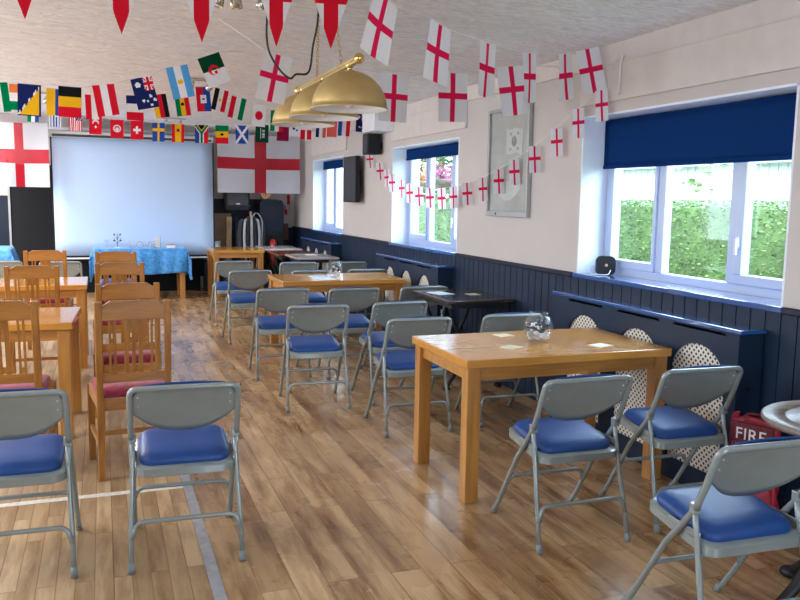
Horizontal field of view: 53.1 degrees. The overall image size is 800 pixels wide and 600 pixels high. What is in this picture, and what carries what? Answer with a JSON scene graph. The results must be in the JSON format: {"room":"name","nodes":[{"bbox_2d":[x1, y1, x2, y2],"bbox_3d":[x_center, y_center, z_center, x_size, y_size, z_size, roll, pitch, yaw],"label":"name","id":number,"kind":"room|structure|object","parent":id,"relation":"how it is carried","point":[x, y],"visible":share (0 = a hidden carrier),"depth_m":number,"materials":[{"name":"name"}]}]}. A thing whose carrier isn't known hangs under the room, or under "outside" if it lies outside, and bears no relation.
{"room":"community hall","nodes":[
{"label":"community hall","id":0,"kind":"room"},
{"bbox_2d":[0,113,293,226],"bbox_3d":[-5.035,-1.611,12.858,6.730,2.900,0.200,-2,8,-20],"label":"wall","id":1,"kind":"structure","parent":0,"point":[4,117],"depth_m":13.07,"materials":[{"name":"beige paint"}]},
{"bbox_2d":[7,160,53,265],"bbox_3d":[-5.749,-1.146,12.476,0.700,2.050,0.070,-2,8,-20],"label":"door","id":2,"kind":"structure","parent":1,"relation":"in","point":[30,209],"depth_m":12.46,"materials":[{"name":"black"}]},
{"bbox_2d":[48,130,214,258],"bbox_3d":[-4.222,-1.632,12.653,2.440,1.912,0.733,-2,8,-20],"label":"projector screen","id":3,"kind":"object","parent":1,"relation":"attached to","point":[104,185],"visible":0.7,"depth_m":12.34,"materials":[{"name":"grey"}]},
{"bbox_2d":[0,195,276,275],"bbox_3d":[-5.137,-0.899,12.790,6.450,1.500,0.030,-2,8,-20],"label":"trim","id":4,"kind":"structure","parent":1,"relation":"attached to","point":[218,203],"depth_m":13.46,"materials":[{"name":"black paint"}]},
{"bbox_2d":[48,126,254,135],"bbox_3d":[-4.971,-2.688,12.595,6.730,0.045,0.070,-2,8,-20],"label":"trim","id":5,"kind":"structure","parent":1,"relation":"attached to","point":[52,128],"depth_m":12.79,"materials":[{"name":"fabric"}]},
{"bbox_2d":[0,0,758,135],"bbox_3d":[-2.140,-1.903,4.973,7.330,0.458,16.800,-2,8,-20],"label":"ceiling","id":6,"kind":"structure","parent":0,"point":[77,43],"depth_m":5.54,"materials":[{"name":"paint"}]},
{"bbox_2d":[0,122,49,186],"bbox_3d":[-5.569,-2.204,11.559,0.905,1.124,0.060,-2,8,-20],"label":"flag","id":7,"kind":"object","parent":6,"relation":"hanging from","point":[24,147],"visible":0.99,"depth_m":11.62,"materials":[{"name":"white fabric"}]},
{"bbox_2d":[0,51,244,117],"bbox_3d":[-2.567,-1.572,5.609,2.951,0.561,0.025,-2,8,-20],"label":"bunting","id":8,"kind":"object","parent":6,"relation":"hanging from","point":[213,68],"visible":1,"depth_m":5.81,"materials":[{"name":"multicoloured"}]},
{"bbox_2d":[8,83,282,131],"bbox_3d":[-2.638,-1.869,7.588,4.200,0.410,0.021,-2,8,-20],"label":"bunting","id":9,"kind":"object","parent":6,"relation":"hanging from","point":[237,104],"visible":0.76,"depth_m":7.79,"materials":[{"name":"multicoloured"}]},
{"bbox_2d":[18,0,347,47],"bbox_3d":[-0.973,-1.373,3.542,3.100,0.441,0.024,-2,8,-20],"label":"pennant bunting","id":10,"kind":"object","parent":6,"relation":"hanging from","point":[331,12],"visible":1,"depth_m":3.69,"materials":[{"name":"red"}]},
{"bbox_2d":[27,105,362,143],"bbox_3d":[-2.752,-2.125,9.650,4.840,0.450,0.020,1,7,-3],"label":"bunting","id":11,"kind":"object","parent":6,"relation":"hanging from","point":[75,124],"visible":0.7,"depth_m":9.68,"materials":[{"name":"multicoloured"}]},
{"bbox_2d":[215,0,264,11],"bbox_3d":[-0.828,-1.599,4.223,0.344,0.138,0.072,-2,8,-24],"label":"ceiling spotlight","id":12,"kind":"object","parent":6,"relation":"attached to","point":[234,4],"visible":0.77,"depth_m":4.19,"materials":[{"name":"grey metal"}]},
{"bbox_2d":[217,134,299,193],"bbox_3d":[-2.249,-2.221,12.793,1.315,1.014,0.060,-2,8,-20],"label":"flag","id":13,"kind":"object","parent":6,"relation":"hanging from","point":[273,166],"visible":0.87,"depth_m":12.79,"materials":[{"name":"white fabric"}]},
{"bbox_2d":[266,10,318,79],"bbox_3d":[-0.605,-1.464,4.506,0.299,0.428,0.172,-2,8,-20],"label":"power flex","id":14,"kind":"object","parent":6,"relation":"hanging from","point":[317,21],"visible":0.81,"depth_m":4.53,"materials":[{"name":"black"}]},
{"bbox_2d":[271,0,387,127],"bbox_3d":[-0.464,-1.423,4.892,0.428,0.610,1.518,-2,8,-20],"label":"pendant lamp","id":15,"kind":"object","parent":6,"relation":"hanging from","point":[342,93],"visible":0.92,"depth_m":4.55,"materials":[{"name":"gold metal"}]},
{"bbox_2d":[219,18,558,122],"bbox_3d":[0.019,-1.477,5.355,2.421,0.574,0.029,-2,8,-20],"label":"bunting","id":16,"kind":"object","parent":6,"relation":"hanging from","point":[272,85],"visible":0.87,"depth_m":5.38,"materials":[{"name":"white"}]},
{"bbox_2d":[360,0,606,102],"bbox_3d":[0.575,-1.367,4.324,0.253,0.518,2.716,6,9,35],"label":"bunting","id":17,"kind":"object","parent":6,"relation":"hanging from","point":[376,41],"visible":1,"depth_m":4.33,"materials":[{"name":"white"}]},
{"bbox_2d":[0,288,799,599],"bbox_3d":[-2.185,0.905,5.327,7.330,0.120,16.800,-2,8,-20],"label":"floor","id":18,"kind":"structure","parent":0,"point":[334,507],"depth_m":3.92,"materials":[{"name":"brown wood"}]},
{"bbox_2d":[0,260,24,301],"bbox_3d":[-4.588,-0.086,9.305,0.479,0.790,0.523,-1,8,-17],"label":"folding chair","id":19,"kind":"object","parent":18,"relation":"on","point":[11,263],"visible":0.3,"depth_m":9.10,"materials":[{"name":"grey paint"}]},
{"bbox_2d":[0,300,57,434],"bbox_3d":[-2.150,0.467,4.386,0.448,0.989,0.515,-2,8,-19],"label":"dining chair","id":20,"kind":"object","parent":18,"relation":"on","point":[12,310],"visible":0.43,"depth_m":4.18,"materials":[{"name":"brown wood"}]},
{"bbox_2d":[3,265,60,379],"bbox_3d":[-2.921,0.197,6.429,0.448,0.989,0.514,-2,8,-20],"label":"dining chair","id":21,"kind":"object","parent":18,"relation":"on","point":[31,274],"visible":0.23,"depth_m":6.17,"materials":[{"name":"brown wood"}]},
{"bbox_2d":[0,388,81,577],"bbox_3d":[-1.605,0.712,3.350,0.479,0.790,0.523,-1,8,-18],"label":"folding chair","id":22,"kind":"object","parent":18,"relation":"on","point":[27,458],"visible":1,"depth_m":3.22,"materials":[{"name":"grey paint"}]},
{"bbox_2d":[1,307,81,438],"bbox_3d":[-2.739,0.479,5.162,1.240,0.750,0.740,-1,8,-17],"label":"dining table","id":23,"kind":"object","parent":18,"relation":"on","point":[61,324],"visible":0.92,"depth_m":5.01,"materials":[{"name":"brown wood"}]},
{"bbox_2d":[0,277,88,368],"bbox_3d":[-3.467,0.210,7.204,1.240,0.750,0.750,-2,8,-20],"label":"dining table","id":24,"kind":"object","parent":18,"relation":"on","point":[70,287],"visible":0.84,"depth_m":7.04,"materials":[{"name":"brown wood"}]},
{"bbox_2d":[23,250,73,349],"bbox_3d":[-3.559,-0.024,8.098,0.448,0.989,0.514,-2,8,-20],"label":"dining chair","id":25,"kind":"object","parent":18,"relation":"on","point":[45,257],"visible":0.37,"depth_m":7.85,"materials":[{"name":"brown wood"}]},
{"bbox_2d":[39,261,82,305],"bbox_3d":[-3.938,-0.083,9.366,0.479,0.790,0.523,-1,8,-17],"label":"folding chair","id":26,"kind":"object","parent":18,"relation":"on","point":[74,268],"visible":0.2,"depth_m":9.18,"materials":[{"name":"grey paint"}]},
{"bbox_2d":[0,486,182,506],"bbox_3d":[-3.015,1.051,3.584,3.960,0.002,0.047,-2,8,-20],"label":"floor line","id":27,"kind":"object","parent":18,"relation":"on","point":[178,487],"depth_m":4.09,"materials":[{"name":"white paint"}]},
{"bbox_2d":[94,251,138,341],"bbox_3d":[-2.880,-0.018,8.136,0.448,0.989,0.514,-2,8,-20],"label":"dining chair","id":28,"kind":"object","parent":18,"relation":"on","point":[105,256],"visible":0.2,"depth_m":7.87,"materials":[{"name":"brown wood"}]},
{"bbox_2d":[93,262,146,352],"bbox_3d":[-2.394,0.151,6.856,0.448,0.989,0.514,-2,8,-20],"label":"dining chair","id":29,"kind":"object","parent":18,"relation":"on","point":[119,270],"visible":0.2,"depth_m":6.59,"materials":[{"name":"brown wood"}]},
{"bbox_2d":[93,282,161,430],"bbox_3d":[-1.810,0.352,5.336,0.448,0.989,0.514,-2,8,-20],"label":"dining chair","id":30,"kind":"object","parent":18,"relation":"on","point":[133,290],"visible":0.35,"depth_m":5.11,"materials":[{"name":"brown wood"}]},
{"bbox_2d":[87,299,171,481],"bbox_3d":[-1.510,0.463,4.495,0.448,0.989,0.514,-2,8,-23],"label":"dining chair","id":31,"kind":"object","parent":18,"relation":"on","point":[112,385],"visible":0.77,"depth_m":4.28,"materials":[{"name":"brown wood"}]},
{"bbox_2d":[67,258,200,292],"bbox_3d":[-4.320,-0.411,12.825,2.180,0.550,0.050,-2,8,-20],"label":"stage","id":32,"kind":"object","parent":18,"relation":"on","point":[168,282],"visible":0.21,"depth_m":13.01,"materials":[{"name":"black"}]},
{"bbox_2d":[100,272,185,298],"bbox_3d":[-3.913,-0.410,12.069,1.280,0.750,0.620,-2,8,-20],"label":"dining table","id":33,"kind":"object","parent":18,"relation":"on","point":[180,276],"visible":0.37,"depth_m":12.03,"materials":[{"name":"brown wood"}]},
{"bbox_2d":[89,246,192,281],"bbox_3d":[-3.906,-0.554,12.052,1.443,0.476,0.795,-2,8,-20],"label":"tablecloth","id":34,"kind":"object","parent":33,"relation":"on","point":[163,260],"visible":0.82,"depth_m":11.83,"materials":[{"name":"fabric"}]},
{"bbox_2d":[126,381,245,574],"bbox_3d":[-0.954,0.700,3.531,0.479,0.790,0.523,-1,8,-17],"label":"folding chair","id":35,"kind":"object","parent":18,"relation":"on","point":[184,441],"visible":1,"depth_m":3.37,"materials":[{"name":"grey paint"}]},
{"bbox_2d":[150,362,227,599],"bbox_3d":[-0.859,1.090,3.534,0.048,0.004,12.100,-2,8,-20],"label":"floor line","id":36,"kind":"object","parent":18,"relation":"on","point":[214,577],"depth_m":3.53,"materials":[{"name":"paint"}]},
{"bbox_2d":[203,258,223,291],"bbox_3d":[-3.059,-0.411,13.107,0.300,0.520,0.240,-2,8,-20],"label":"crate","id":37,"kind":"object","parent":18,"relation":"on","point":[205,279],"visible":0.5,"depth_m":12.99,"materials":[{"name":"black"}]},
{"bbox_2d":[214,213,231,280],"bbox_3d":[-3.039,-0.830,13.480,0.400,1.260,0.087,-2,8,-20],"label":"board","id":38,"kind":"object","parent":18,"relation":"on","point":[219,218],"visible":0.21,"depth_m":13.45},
{"bbox_2d":[225,217,231,280],"bbox_3d":[-2.866,-0.785,13.377,0.090,1.206,0.190,1,7,2],"label":"plank","id":39,"kind":"object","parent":18,"relation":"on","point":[228,219],"visible":0.36,"depth_m":13.36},
{"bbox_2d":[208,260,253,325],"bbox_3d":[-2.074,-0.108,9.804,0.479,0.790,0.523,-2,8,-24],"label":"folding chair","id":40,"kind":"object","parent":18,"relation":"on","point":[223,268],"visible":0.72,"depth_m":9.61,"materials":[{"name":"grey paint"}]},
{"bbox_2d":[206,247,264,300],"bbox_3d":[-2.540,-0.418,12.305,0.760,0.750,0.850,-2,8,-20],"label":"dining table","id":41,"kind":"object","parent":18,"relation":"on","point":[213,253],"visible":0.77,"depth_m":12.00,"materials":[{"name":"brown wood"}]},
{"bbox_2d":[235,210,237,259],"bbox_3d":[-2.704,-0.829,13.237,0.367,1.313,0.321,-2,8,-20],"label":"speaker stand","id":42,"kind":"object","parent":18,"relation":"on","point":[236,211],"visible":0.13,"depth_m":13.12,"materials":[{"name":"black metal"}]},
{"bbox_2d":[223,192,249,209],"bbox_3d":[-2.669,-1.776,13.063,0.380,0.610,0.316,-2,8,-20],"label":"loudspeaker","id":43,"kind":"object","parent":42,"relation":"on","point":[232,201],"visible":0.57,"depth_m":12.95,"materials":[{"name":"black plastic"}]},
{"bbox_2d":[228,193,247,204],"bbox_3d":[-2.618,-1.777,12.924,0.330,0.490,0.014,-2,8,-20],"label":"grille","id":44,"kind":"object","parent":43,"relation":"attached to","point":[233,198],"depth_m":12.94,"materials":[{"name":"black"}]},
{"bbox_2d":[221,269,271,344],"bbox_3d":[-1.656,0.046,8.632,0.479,0.790,0.523,-2,8,-22],"label":"folding chair","id":45,"kind":"object","parent":18,"relation":"on","point":[249,279],"visible":0.72,"depth_m":8.45,"materials":[{"name":"grey paint"}]},
{"bbox_2d":[237,212,264,268],"bbox_3d":[-2.432,-0.797,13.125,0.457,1.300,0.149,-2,8,-20],"label":"hoop","id":46,"kind":"object","parent":18,"relation":"on","point":[252,237],"visible":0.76,"depth_m":13.07,"materials":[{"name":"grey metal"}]},
{"bbox_2d":[255,200,283,288],"bbox_3d":[-2.206,-0.943,13.556,0.400,1.490,0.425,-2,8,-20],"label":"cabinet","id":47,"kind":"object","parent":18,"relation":"on","point":[271,212],"visible":0.52,"depth_m":13.34,"materials":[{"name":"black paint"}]},
{"bbox_2d":[255,246,301,286],"bbox_3d":[-1.931,-0.461,12.703,0.580,0.755,0.840,-2,8,-20],"label":"pub table","id":48,"kind":"object","parent":18,"relation":"on","point":[266,248],"visible":0.3,"depth_m":12.40,"materials":[{"name":"laminate"}]},
{"bbox_2d":[248,287,311,380],"bbox_3d":[-1.065,0.260,7.011,0.479,0.790,0.523,-2,8,-19],"label":"folding chair","id":49,"kind":"object","parent":18,"relation":"on","point":[275,300],"visible":0.79,"depth_m":6.83,"materials":[{"name":"grey paint"}]},
{"bbox_2d":[268,250,317,273],"bbox_3d":[-1.553,-0.321,11.658,0.600,0.750,0.800,-2,8,-20],"label":"pub table","id":50,"kind":"object","parent":18,"relation":"on","point":[279,254],"visible":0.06,"depth_m":11.56,"materials":[{"name":"brown wood"}]},
{"bbox_2d":[279,261,316,314],"bbox_3d":[-1.283,-0.097,9.809,0.479,0.790,0.523,-1,8,-17],"label":"folding chair","id":51,"kind":"object","parent":18,"relation":"on","point":[284,267],"visible":0.38,"depth_m":9.58,"materials":[{"name":"grey paint"}]},
{"bbox_2d":[285,254,338,296],"bbox_3d":[-1.208,-0.227,10.917,0.570,0.760,0.760,-2,8,-20],"label":"pub table","id":52,"kind":"object","parent":18,"relation":"on","point":[318,258],"visible":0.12,"depth_m":10.63,"materials":[{"name":"laminate"}]},
{"bbox_2d":[291,270,333,335],"bbox_3d":[-0.998,0.044,8.733,0.479,0.790,0.523,-1,8,-17],"label":"folding chair","id":53,"kind":"object","parent":18,"relation":"on","point":[314,298],"visible":0.12,"depth_m":8.58,"materials":[{"name":"grey paint"}]},
{"bbox_2d":[278,303,350,412],"bbox_3d":[-0.652,0.392,6.014,0.479,0.790,0.523,-1,7,-16],"label":"folding chair","id":54,"kind":"object","parent":18,"relation":"on","point":[323,317],"visible":1,"depth_m":5.85,"materials":[{"name":"grey paint"}]},
{"bbox_2d":[301,237,341,295],"bbox_3d":[-1.206,-0.445,12.018,0.167,0.918,1.800,-2,8,-20],"label":"radiator cover","id":55,"kind":"object","parent":18,"relation":"on","point":[332,248],"visible":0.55,"depth_m":11.59,"materials":[{"name":"blue paint"}]},
{"bbox_2d":[301,237,341,244],"bbox_3d":[-1.199,-0.889,11.962,0.167,0.023,1.800,-2,8,-20],"label":"shelf","id":56,"kind":"object","parent":55,"relation":"attached to","point":[311,240],"depth_m":11.92,"materials":[{"name":"blue paint"}]},
{"bbox_2d":[268,272,404,358],"bbox_3d":[-0.660,0.135,8.158,1.240,0.750,0.740,-2,8,-20],"label":"dining table","id":57,"kind":"object","parent":18,"relation":"on","point":[382,281],"visible":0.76,"depth_m":7.93,"materials":[{"name":"brown wood"}]},
{"bbox_2d":[326,261,366,317],"bbox_3d":[-0.691,-0.109,9.985,0.479,0.790,0.523,-1,8,-17],"label":"folding chair","id":58,"kind":"object","parent":18,"relation":"on","point":[345,266],"visible":0.27,"depth_m":9.77,"materials":[{"name":"grey paint"}]},
{"bbox_2d":[317,287,380,378],"bbox_3d":[-0.461,0.255,7.123,0.479,0.790,0.523,-1,8,-17],"label":"folding chair","id":59,"kind":"object","parent":18,"relation":"on","point":[357,299],"visible":0.66,"depth_m":6.94,"materials":[{"name":"grey paint"}]},
{"bbox_2d":[346,268,386,339],"bbox_3d":[-0.433,0.020,8.995,0.479,0.790,0.523,-2,8,-19],"label":"folding chair","id":60,"kind":"object","parent":18,"relation":"on","point":[361,270],"visible":0.19,"depth_m":8.76,"materials":[{"name":"grey paint"}]},
{"bbox_2d":[350,300,427,405],"bbox_3d":[-0.088,0.369,6.267,0.479,0.790,0.523,-2,8,-24],"label":"folding chair","id":61,"kind":"object","parent":18,"relation":"on","point":[382,312],"visible":0.61,"depth_m":6.07,"materials":[{"name":"grey paint"}]},
{"bbox_2d":[364,316,452,437],"bbox_3d":[0.050,0.473,5.462,0.479,0.790,0.523,-2,8,-19],"label":"folding chair","id":62,"kind":"object","parent":18,"relation":"on","point":[395,363],"visible":0.8,"depth_m":5.28,"materials":[{"name":"grey paint"}]},
{"bbox_2d":[376,253,453,333],"bbox_3d":[0.109,0.021,8.484,0.167,0.918,1.840,-2,8,-20],"label":"radiator cover","id":63,"kind":"object","parent":18,"relation":"on","point":[439,274],"visible":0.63,"depth_m":8.10,"materials":[{"name":"blue paint"}]},
{"bbox_2d":[376,253,453,268],"bbox_3d":[0.116,-0.423,8.428,0.167,0.023,1.840,-2,8,-20],"label":"shelf","id":64,"kind":"object","parent":63,"relation":"attached to","point":[415,262],"depth_m":8.24,"materials":[{"name":"blue paint"}]},
{"bbox_2d":[399,285,448,371],"bbox_3d":[0.145,0.237,7.344,0.479,0.790,0.523,-1,8,-18],"label":"folding chair","id":65,"kind":"object","parent":18,"relation":"on","point":[406,293],"visible":0.27,"depth_m":7.09,"materials":[{"name":"grey paint"}]},
{"bbox_2d":[412,288,514,390],"bbox_3d":[0.510,0.326,6.770,0.585,0.755,0.800,-2,8,-20],"label":"pub table","id":66,"kind":"object","parent":18,"relation":"on","point":[459,299],"visible":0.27,"depth_m":6.49,"materials":[{"name":"wood"}]},
{"bbox_2d":[454,312,542,427],"bbox_3d":[0.702,0.451,5.714,0.479,0.790,0.523,-1,8,-17],"label":"folding chair","id":67,"kind":"object","parent":18,"relation":"on","point":[512,321],"visible":0.48,"depth_m":5.50,"materials":[{"name":"grey paint"}]},
{"bbox_2d":[412,327,671,503],"bbox_3d":[0.777,0.609,4.576,1.240,0.750,0.755,-2,8,-20],"label":"dining table","id":68,"kind":"object","parent":18,"relation":"on","point":[476,358],"visible":0.86,"depth_m":4.33,"materials":[{"name":"brown wood"}]},
{"bbox_2d":[523,314,550,341],"bbox_3d":[0.787,0.150,4.549,0.166,0.163,0.166,1,7,5],"label":"fishbowl","id":69,"kind":"object","parent":68,"relation":"on","point":[537,327],"visible":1,"depth_m":4.52,"materials":[{"name":"clear glass"}]},
{"bbox_2d":[490,374,632,554],"bbox_3d":[0.755,0.697,3.775,0.479,0.790,0.523,-2,8,-19],"label":"folding chair","id":70,"kind":"object","parent":18,"relation":"on","point":[564,437],"visible":1,"depth_m":3.62,"materials":[{"name":"grey paint"}]},
{"bbox_2d":[550,290,766,483],"bbox_3d":[1.451,0.497,4.880,0.167,0.918,1.790,-2,8,-20],"label":"radiator cover","id":71,"kind":"object","parent":18,"relation":"on","point":[742,345],"visible":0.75,"depth_m":4.45,"materials":[{"name":"blue paint"}]},
{"bbox_2d":[552,290,766,334],"bbox_3d":[1.458,0.053,4.824,0.167,0.023,1.790,-2,8,-20],"label":"shelf","id":72,"kind":"object","parent":71,"relation":"attached to","point":[664,315],"depth_m":4.59,"materials":[{"name":"blue paint"}]},
{"bbox_2d":[599,365,742,532],"bbox_3d":[1.354,0.675,4.021,0.479,0.790,0.523,-1,8,-18],"label":"folding chair","id":73,"kind":"object","parent":18,"relation":"on","point":[674,425],"visible":0.93,"depth_m":3.86,"materials":[{"name":"grey paint"}]},
{"bbox_2d":[621,436,799,599],"bbox_3d":[1.147,0.817,2.866,0.479,0.790,0.523,-1,8,-17],"label":"folding chair","id":74,"kind":"object","parent":18,"relation":"on","point":[721,517],"visible":1,"depth_m":2.71,"materials":[{"name":"grey paint"}]},
{"bbox_2d":[728,411,781,509],"bbox_3d":[1.728,0.815,3.922,0.093,0.536,0.279,-5,9,-40],"label":"bag","id":75,"kind":"object","parent":18,"relation":"on","point":[745,427],"visible":0.19,"depth_m":3.87,"materials":[{"name":"fabric"}]},
{"bbox_2d":[761,400,799,599],"bbox_3d":[1.677,0.817,3.011,0.637,0.757,0.637,-2,8,-20],"label":"round table","id":76,"kind":"object","parent":18,"relation":"on","point":[784,416],"visible":0.98,"depth_m":3.01,"materials":[{"name":"grey metal"}]},
{"bbox_3d":[-5.976,-0.353,11.276,0.900,0.770,0.600,-2,8,-20],"label":"side table","id":77,"kind":"object","parent":18,"relation":"on","visible":0},
{"bbox_2d":[0,246,19,260],"bbox_3d":[-5.972,-0.545,11.252,1.070,0.400,0.772,-2,8,-20],"label":"tablecloth","id":78,"kind":"object","parent":77,"relation":"on","point":[6,252],"visible":0.6,"depth_m":11.08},
{"bbox_2d":[294,67,799,308],"bbox_3d":[1.153,-0.544,6.378,0.340,2.600,16.400,-2,8,-20],"label":"wall","id":79,"kind":"structure","parent":0,"point":[548,238],"depth_m":6.19,"materials":[{"name":"beige paint"}]},
{"bbox_2d":[313,156,343,228],"bbox_3d":[-0.967,-1.558,11.912,0.246,1.081,1.712,-2,8,-20],"label":"trim","id":80,"kind":"structure","parent":79,"relation":"attached to","point":[319,175],"depth_m":12.68,"materials":[{"name":"white paint"}]},
{"bbox_2d":[311,134,346,155],"bbox_3d":[-1.054,-2.267,11.705,0.022,0.235,1.900,-2,8,-20],"label":"trim","id":81,"kind":"structure","parent":79,"relation":"attached to","point":[326,145],"depth_m":11.63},
{"bbox_2d":[326,168,342,231],"bbox_3d":[-0.881,-1.555,11.944,0.102,1.068,1.686,-2,8,-20],"label":"window","id":82,"kind":"structure","parent":79,"relation":"in","point":[334,226],"depth_m":12.24,"materials":[{"name":"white plastic"}]},
{"bbox_2d":[343,156,360,201],"bbox_3d":[-0.600,-1.563,10.376,0.128,0.585,0.560,-2,8,-20],"label":"speaker","id":83,"kind":"object","parent":79,"relation":"attached to","point":[351,165],"visible":1,"depth_m":10.26,"materials":[{"name":"black"}]},
{"bbox_2d":[362,133,381,154],"bbox_3d":[-0.324,-1.849,9.505,0.196,0.240,0.220,-2,8,-20],"label":"wall speaker","id":84,"kind":"object","parent":79,"relation":"attached to","point":[372,145],"visible":1,"depth_m":9.41,"materials":[{"name":"black plastic"}]},
{"bbox_2d":[362,113,392,133],"bbox_3d":[-0.252,-2.047,9.205,0.256,0.230,0.440,-2,8,-20],"label":"junction box","id":85,"kind":"object","parent":79,"relation":"attached to","point":[370,123],"visible":0.6,"depth_m":9.04,"materials":[{"name":"white paint"}]},
{"bbox_2d":[388,242,455,255],"bbox_3d":[0.308,-0.546,8.461,0.255,0.032,1.880,-2,8,-20],"label":"trim","id":86,"kind":"structure","parent":79,"relation":"attached to","point":[446,251],"depth_m":8.36,"materials":[{"name":"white paint"}]},
{"bbox_2d":[391,137,458,252],"bbox_3d":[0.340,-1.095,8.401,0.246,1.081,1.842,-2,8,-20],"label":"trim","id":87,"kind":"structure","parent":79,"relation":"attached to","point":[400,166],"depth_m":9.22,"materials":[{"name":"white paint"}]},
{"bbox_2d":[390,102,467,141],"bbox_3d":[0.253,-1.803,8.194,0.022,0.235,2.030,-2,8,-20],"label":"trim","id":88,"kind":"structure","parent":79,"relation":"attached to","point":[425,123],"depth_m":8.22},
{"bbox_2d":[406,142,458,160],"bbox_3d":[0.394,-1.554,8.360,0.034,0.124,1.780,-2,8,-20],"label":"roller blind","id":89,"kind":"object","parent":79,"relation":"attached to","point":[451,149],"visible":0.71,"depth_m":8.43,"materials":[{"name":"blue fabric"}]},
{"bbox_2d":[408,155,457,248],"bbox_3d":[0.426,-1.091,8.433,0.102,1.068,1.816,-2,8,-20],"label":"window","id":90,"kind":"structure","parent":79,"relation":"in","point":[428,238],"depth_m":8.72,"materials":[{"name":"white plastic"}]},
{"bbox_2d":[366,89,607,208],"bbox_3d":[0.451,-1.262,7.533,0.088,0.820,5.091,-2,8,-20],"label":"bunting","id":91,"kind":"object","parent":79,"relation":"hanging from","point":[601,96],"visible":0.98,"depth_m":6.57,"materials":[{"name":"white"}]},
{"bbox_2d":[486,103,533,217],"bbox_3d":[0.879,-1.120,6.512,0.043,0.880,0.704,-2,8,-20],"label":"framed picture","id":92,"kind":"object","parent":79,"relation":"attached to","point":[509,137],"visible":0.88,"depth_m":6.50,"materials":[{"name":"grey metal"}]},
{"bbox_2d":[292,226,799,316],"bbox_3d":[0.972,-0.269,6.348,0.035,0.035,16.400,-2,8,-20],"label":"trim","id":93,"kind":"structure","parent":79,"relation":"attached to","point":[785,310],"depth_m":6.47,"materials":[{"name":"blue paint"}]},
{"bbox_2d":[293,228,799,516],"bbox_3d":[0.974,0.249,6.417,0.014,1.010,16.400,-2,8,-20],"label":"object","id":94,"kind":"structure","parent":79,"relation":"attached to","point":[531,290],"depth_m":5.75,"materials":[{"name":"blue paint"}]},
{"bbox_2d":[300,0,799,143],"bbox_3d":[1.003,-1.722,6.167,0.020,0.135,16.400,-2,8,-20],"label":"trim","id":95,"kind":"structure","parent":79,"relation":"attached to","point":[759,13],"depth_m":4.59,"materials":[{"name":"paint"}]},
{"bbox_2d":[572,272,782,313],"bbox_3d":[1.659,-0.068,4.834,0.255,0.032,1.880,-2,8,-20],"label":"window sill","id":96,"kind":"structure","parent":79,"relation":"attached to","point":[748,301],"depth_m":4.60,"materials":[{"name":"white paint"}]},
{"bbox_2d":[588,256,615,274],"bbox_3d":[1.386,-0.236,5.487,0.184,0.130,0.087,1,7,4],"label":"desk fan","id":97,"kind":"object","parent":96,"relation":"on","point":[604,265],"visible":1,"depth_m":5.48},
{"bbox_2d":[576,82,799,306],"bbox_3d":[1.690,-0.616,4.773,0.246,1.081,1.842,-2,8,-20],"label":"window reveal","id":98,"kind":"structure","parent":79,"relation":"attached to","point":[593,183],"depth_m":5.57,"materials":[{"name":"white paint"}]},
{"bbox_2d":[580,16,799,106],"bbox_3d":[1.603,-1.325,4.567,0.022,0.235,2.030,-2,8,-20],"label":"wall beam","id":99,"kind":"structure","parent":79,"relation":"attached to","point":[774,47],"depth_m":4.34,"materials":[{"name":"paint"}]},
{"bbox_2d":[604,162,782,299],"bbox_3d":[1.776,-0.613,4.806,0.102,1.068,1.816,-2,8,-20],"label":"window","id":100,"kind":"structure","parent":79,"relation":"in","point":[738,280],"depth_m":4.93,"materials":[{"name":"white plastic"}]},
{"bbox_2d":[603,93,796,168],"bbox_3d":[1.743,-0.971,4.746,0.034,0.334,1.780,-2,8,-20],"label":"roller blind","id":101,"kind":"object","parent":79,"relation":"attached to","point":[760,129],"visible":1,"depth_m":4.62,"materials":[{"name":"blue fabric"}]},
{"bbox_2d":[621,160,791,208],"bbox_3d":[10.380,-1.796,9.111,5.511,4.792,22.200,-2,8,-20],"label":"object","id":102,"kind":"object","parent":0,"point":[772,178],"visible":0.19,"depth_m":14.75,"materials":[{"name":"white"}]},
{"label":"outside","id":103,"kind":"structure","parent":0,"visible":0},
{"bbox_3d":[13.436,-1.424,26.318,36.530,0.150,80.000,-2,8,-20],"label":"ground","id":104,"kind":"structure","parent":103,"visible":0},
{"bbox_2d":[339,168,342,227],"bbox_3d":[-6.086,-5.670,30.532,8.600,6.600,3.600,-2,8,-20],"label":"house","id":105,"kind":"structure","parent":104,"relation":"on","point":[341,169],"depth_m":30.90,"materials":[{"name":"grey"}]},
{"bbox_2d":[420,156,451,196],"bbox_3d":[1.110,-4.160,24.052,4.545,5.463,4.574,-2,8,-20],"label":"tree","id":106,"kind":"object","parent":104,"relation":"on","point":[440,159],"visible":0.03,"depth_m":23.16,"materials":[{"name":"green plant"}]},
{"bbox_2d":[419,197,788,280],"bbox_3d":[3.064,-0.417,9.848,1.223,1.640,20.300,-2,8,-20],"label":"hedge","id":107,"kind":"object","parent":104,"relation":"on","point":[699,235],"visible":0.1,"depth_m":8.25,"materials":[{"name":"green plant"}]},
{"bbox_2d":[676,163,732,204],"bbox_3d":[4.132,-1.231,10.645,1.282,3.093,1.424,2,7,5],"label":"sapling","id":108,"kind":"object","parent":104,"relation":"on","point":[712,172],"visible":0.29,"depth_m":10.59,"materials":[{"name":"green plant"}]},
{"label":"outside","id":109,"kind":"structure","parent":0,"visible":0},
{"bbox_2d":[423,157,451,215],"bbox_3d":[0.439,-1.663,9.984,0.676,1.222,0.461,-2,8,-20],"label":"hanging basket","id":110,"kind":"object","parent":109,"point":[443,181],"visible":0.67,"depth_m":9.99,"materials":[{"name":"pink plant"}]},
{"bbox_2d":[435,179,451,188],"bbox_3d":[0.536,-1.452,10.061,0.290,0.140,0.286,-2,8,-20],"label":"basket","id":111,"kind":"object","parent":110,"relation":"on","point":[438,182],"depth_m":9.96,"materials":[{"name":"white plant"}]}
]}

